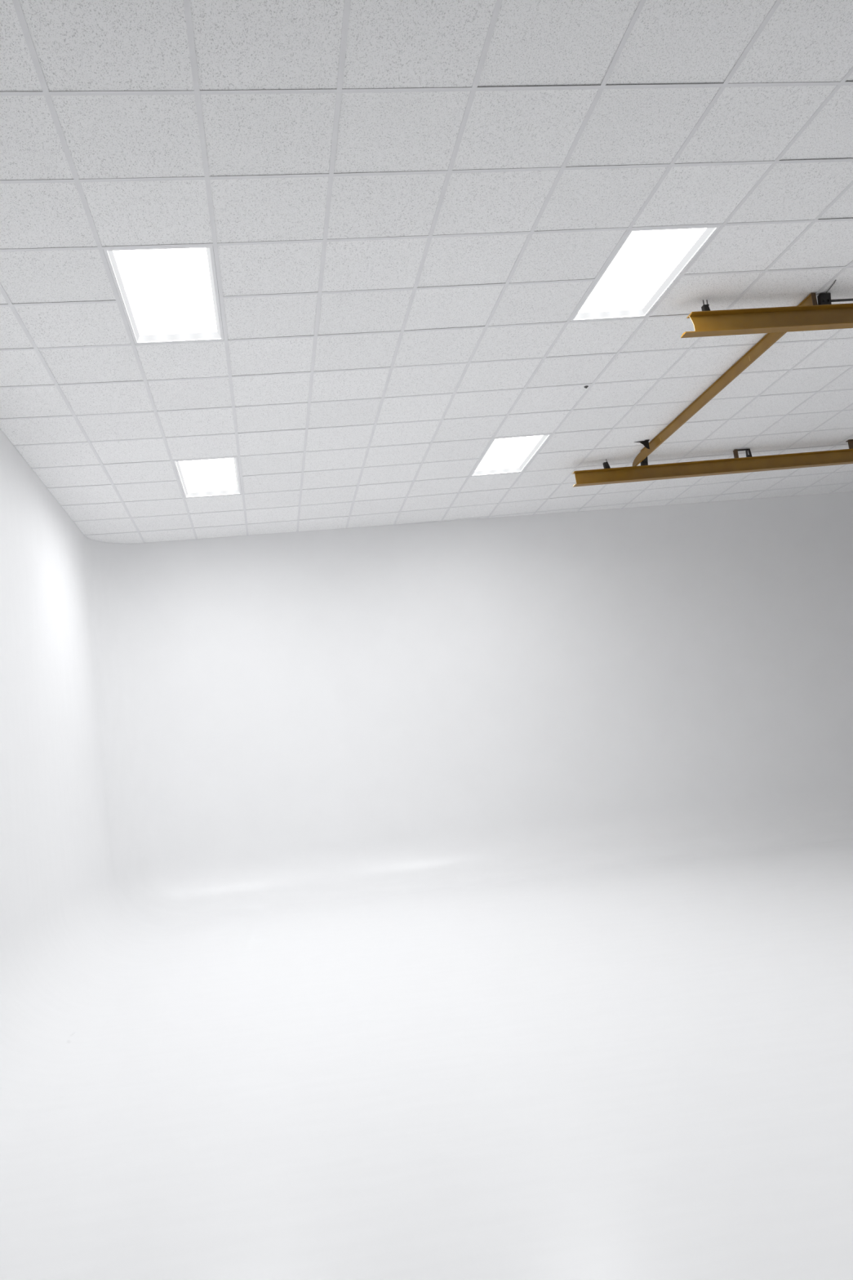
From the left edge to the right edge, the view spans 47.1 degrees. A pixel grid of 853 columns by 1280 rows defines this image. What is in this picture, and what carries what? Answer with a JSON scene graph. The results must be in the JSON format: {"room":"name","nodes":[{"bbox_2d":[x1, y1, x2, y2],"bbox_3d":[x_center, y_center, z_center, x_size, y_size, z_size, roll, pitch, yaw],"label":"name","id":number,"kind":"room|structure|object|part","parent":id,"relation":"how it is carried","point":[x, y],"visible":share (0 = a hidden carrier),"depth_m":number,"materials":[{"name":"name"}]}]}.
{"room":"studio","nodes":[
{"label":"studio","id":0,"kind":"room"},
{"bbox_2d":[0,428,186,1176],"bbox_3d":[-2.536,0.300,6.478,0.763,4.409,9.611,-6,-7,-10],"label":"wall","id":1,"kind":"structure","parent":0,"point":[77,927],"depth_m":7.95,"materials":[{"name":"white paint"}]},
{"bbox_2d":[0,0,852,543],"bbox_3d":[5.074,-3.078,4.969,16.093,0.045,18.986,-6,-7,-10],"label":"ceiling","id":2,"kind":"structure","parent":0,"point":[407,210],"depth_m":5.67,"materials":[{"name":"tile"}]},
{"bbox_2d":[102,245,223,343],"bbox_3d":[-1.570,-2.102,5.975,0.591,0.044,1.202,-6,-7,-10],"label":"ceiling light","id":3,"kind":"object","parent":2,"relation":"attached to","point":[166,295],"visible":0.89,"depth_m":5.96,"materials":[{"name":"white plastic"}]},
{"bbox_2d":[173,457,241,497],"bbox_3d":[-2.119,-1.596,9.547,0.580,0.044,1.216,-6,-7,-10],"label":"ceiling light","id":4,"kind":"object","parent":2,"relation":"attached to","point":[220,476],"visible":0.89,"depth_m":9.61,"materials":[{"name":"white plastic"}]},
{"bbox_2d":[471,434,551,475],"bbox_3d":[0.846,-1.913,10.073,0.590,0.044,1.213,-6,-7,-10],"label":"ceiling light","id":5,"kind":"object","parent":2,"relation":"attached to","point":[504,455],"visible":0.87,"depth_m":10.14,"materials":[{"name":"white plastic"}]},
{"bbox_2d":[603,458,610,468],"bbox_3d":[1.953,-1.913,10.616,0.065,0.105,0.040,-6,-7,-10],"label":"clamp","id":6,"kind":"object","parent":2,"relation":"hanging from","point":[606,464],"visible":1,"depth_m":10.59,"materials":[{"name":"metal"}]},
{"bbox_2d":[569,226,719,321],"bbox_3d":[1.407,-2.423,6.481,0.588,0.044,1.202,-6,-7,-10],"label":"ceiling light","id":7,"kind":"object","parent":2,"relation":"attached to","point":[647,263],"visible":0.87,"depth_m":6.48,"materials":[{"name":"white plastic"}]},
{"bbox_2d":[632,293,817,466],"bbox_3d":[2.533,-2.194,8.898,0.034,0.100,3.781,-6,-7,-9],"label":"tie beam","id":8,"kind":"structure","parent":2,"relation":"attached to","point":[769,340],"depth_m":8.60,"materials":[{"name":"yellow metal"}]},
{"bbox_2d":[635,440,649,448],"bbox_3d":[2.230,-2.014,10.124,0.162,0.093,0.060,-6,-7,-10],"label":"bracket","id":9,"kind":"object","parent":8,"relation":"attached to","point":[646,442],"visible":1,"depth_m":10.13,"materials":[{"name":"metal"}]},
{"bbox_2d":[680,302,852,337],"bbox_3d":[5.825,-2.652,7.573,8.215,0.150,0.090,-6,-7,-10],"label":"overhead beam","id":10,"kind":"structure","parent":8,"relation":"attached to","point":[837,316],"depth_m":6.99,"materials":[{"name":"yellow metal"}]},
{"bbox_2d":[701,299,711,311],"bbox_3d":[1.985,-2.364,6.942,0.049,0.105,0.040,-6,-7,-10],"label":"clamp","id":11,"kind":"object","parent":10,"relation":"on","point":[705,307],"visible":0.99,"depth_m":6.92,"materials":[{"name":"metal"}]},
{"bbox_2d":[817,293,831,305],"bbox_3d":[2.890,-2.460,7.090,0.092,0.100,0.055,-6,-7,-10],"label":"block","id":12,"kind":"object","parent":10,"relation":"on","point":[823,298],"visible":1,"depth_m":7.08,"materials":[{"name":"metal"}]},
{"bbox_2d":[831,298,852,302],"bbox_3d":[6.087,-2.804,7.640,6.448,0.017,0.018,-6,-7,-10],"label":"conduit pipe","id":13,"kind":"object","parent":10,"relation":"attached to","point":[837,300],"visible":1,"depth_m":7.11,"materials":[{"name":"silver metal"}]},
{"bbox_3d":[2.797,-2.454,7.047,0.034,0.100,0.006,-6,-7,-9],"label":"plate","id":14,"kind":"part","parent":8,"relation":"part of","materials":[{"name":"brown paint"}]},
{"bbox_2d":[733,448,751,457],"bbox_3d":[3.528,-2.077,10.901,0.200,0.098,0.040,-6,-7,-10],"label":"strap hanger","id":15,"kind":"object","parent":2,"relation":"hanging from","point":[735,451],"visible":1,"depth_m":10.90,"materials":[{"name":"brown paint"}]},
{"bbox_2d":[572,448,852,487],"bbox_3d":[5.438,-2.156,11.232,7.858,0.150,0.090,-6,-7,-10],"label":"overhead beam","id":16,"kind":"structure","parent":15,"relation":"hanging from","point":[845,456],"depth_m":10.84,"materials":[{"name":"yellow metal"}]},
{"bbox_2d":[640,457,648,465],"bbox_3d":[2.386,-1.954,10.706,0.078,0.098,0.055,-6,-7,-10],"label":"block","id":17,"kind":"object","parent":16,"relation":"on","point":[645,462],"visible":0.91,"depth_m":10.69,"materials":[{"name":"metal"}]},
{"bbox_2d":[846,439,852,448],"bbox_3d":[4.851,-2.223,11.126,0.110,0.105,0.060,-6,-7,-10],"label":"strap hanger","id":18,"kind":"object","parent":2,"relation":"hanging from","point":[850,442],"visible":1,"depth_m":11.11,"materials":[{"name":"brown paint"}]},
{"bbox_2d":[0,839,852,1279],"bbox_3d":[3.832,2.037,7.375,11.980,0.419,9.918,-6,-7,-10],"label":"floor","id":19,"kind":"structure","parent":0,"point":[642,1072],"depth_m":4.24,"materials":[{"name":"white paint"}]},
{"bbox_2d":[105,491,852,923],"bbox_3d":[2.628,0.557,12.313,12.449,4.823,0.763,-6,-7,-13],"label":"wall","id":20,"kind":"structure","parent":0,"point":[321,717],"depth_m":12.23,"materials":[{"name":"white paint"}]}
]}

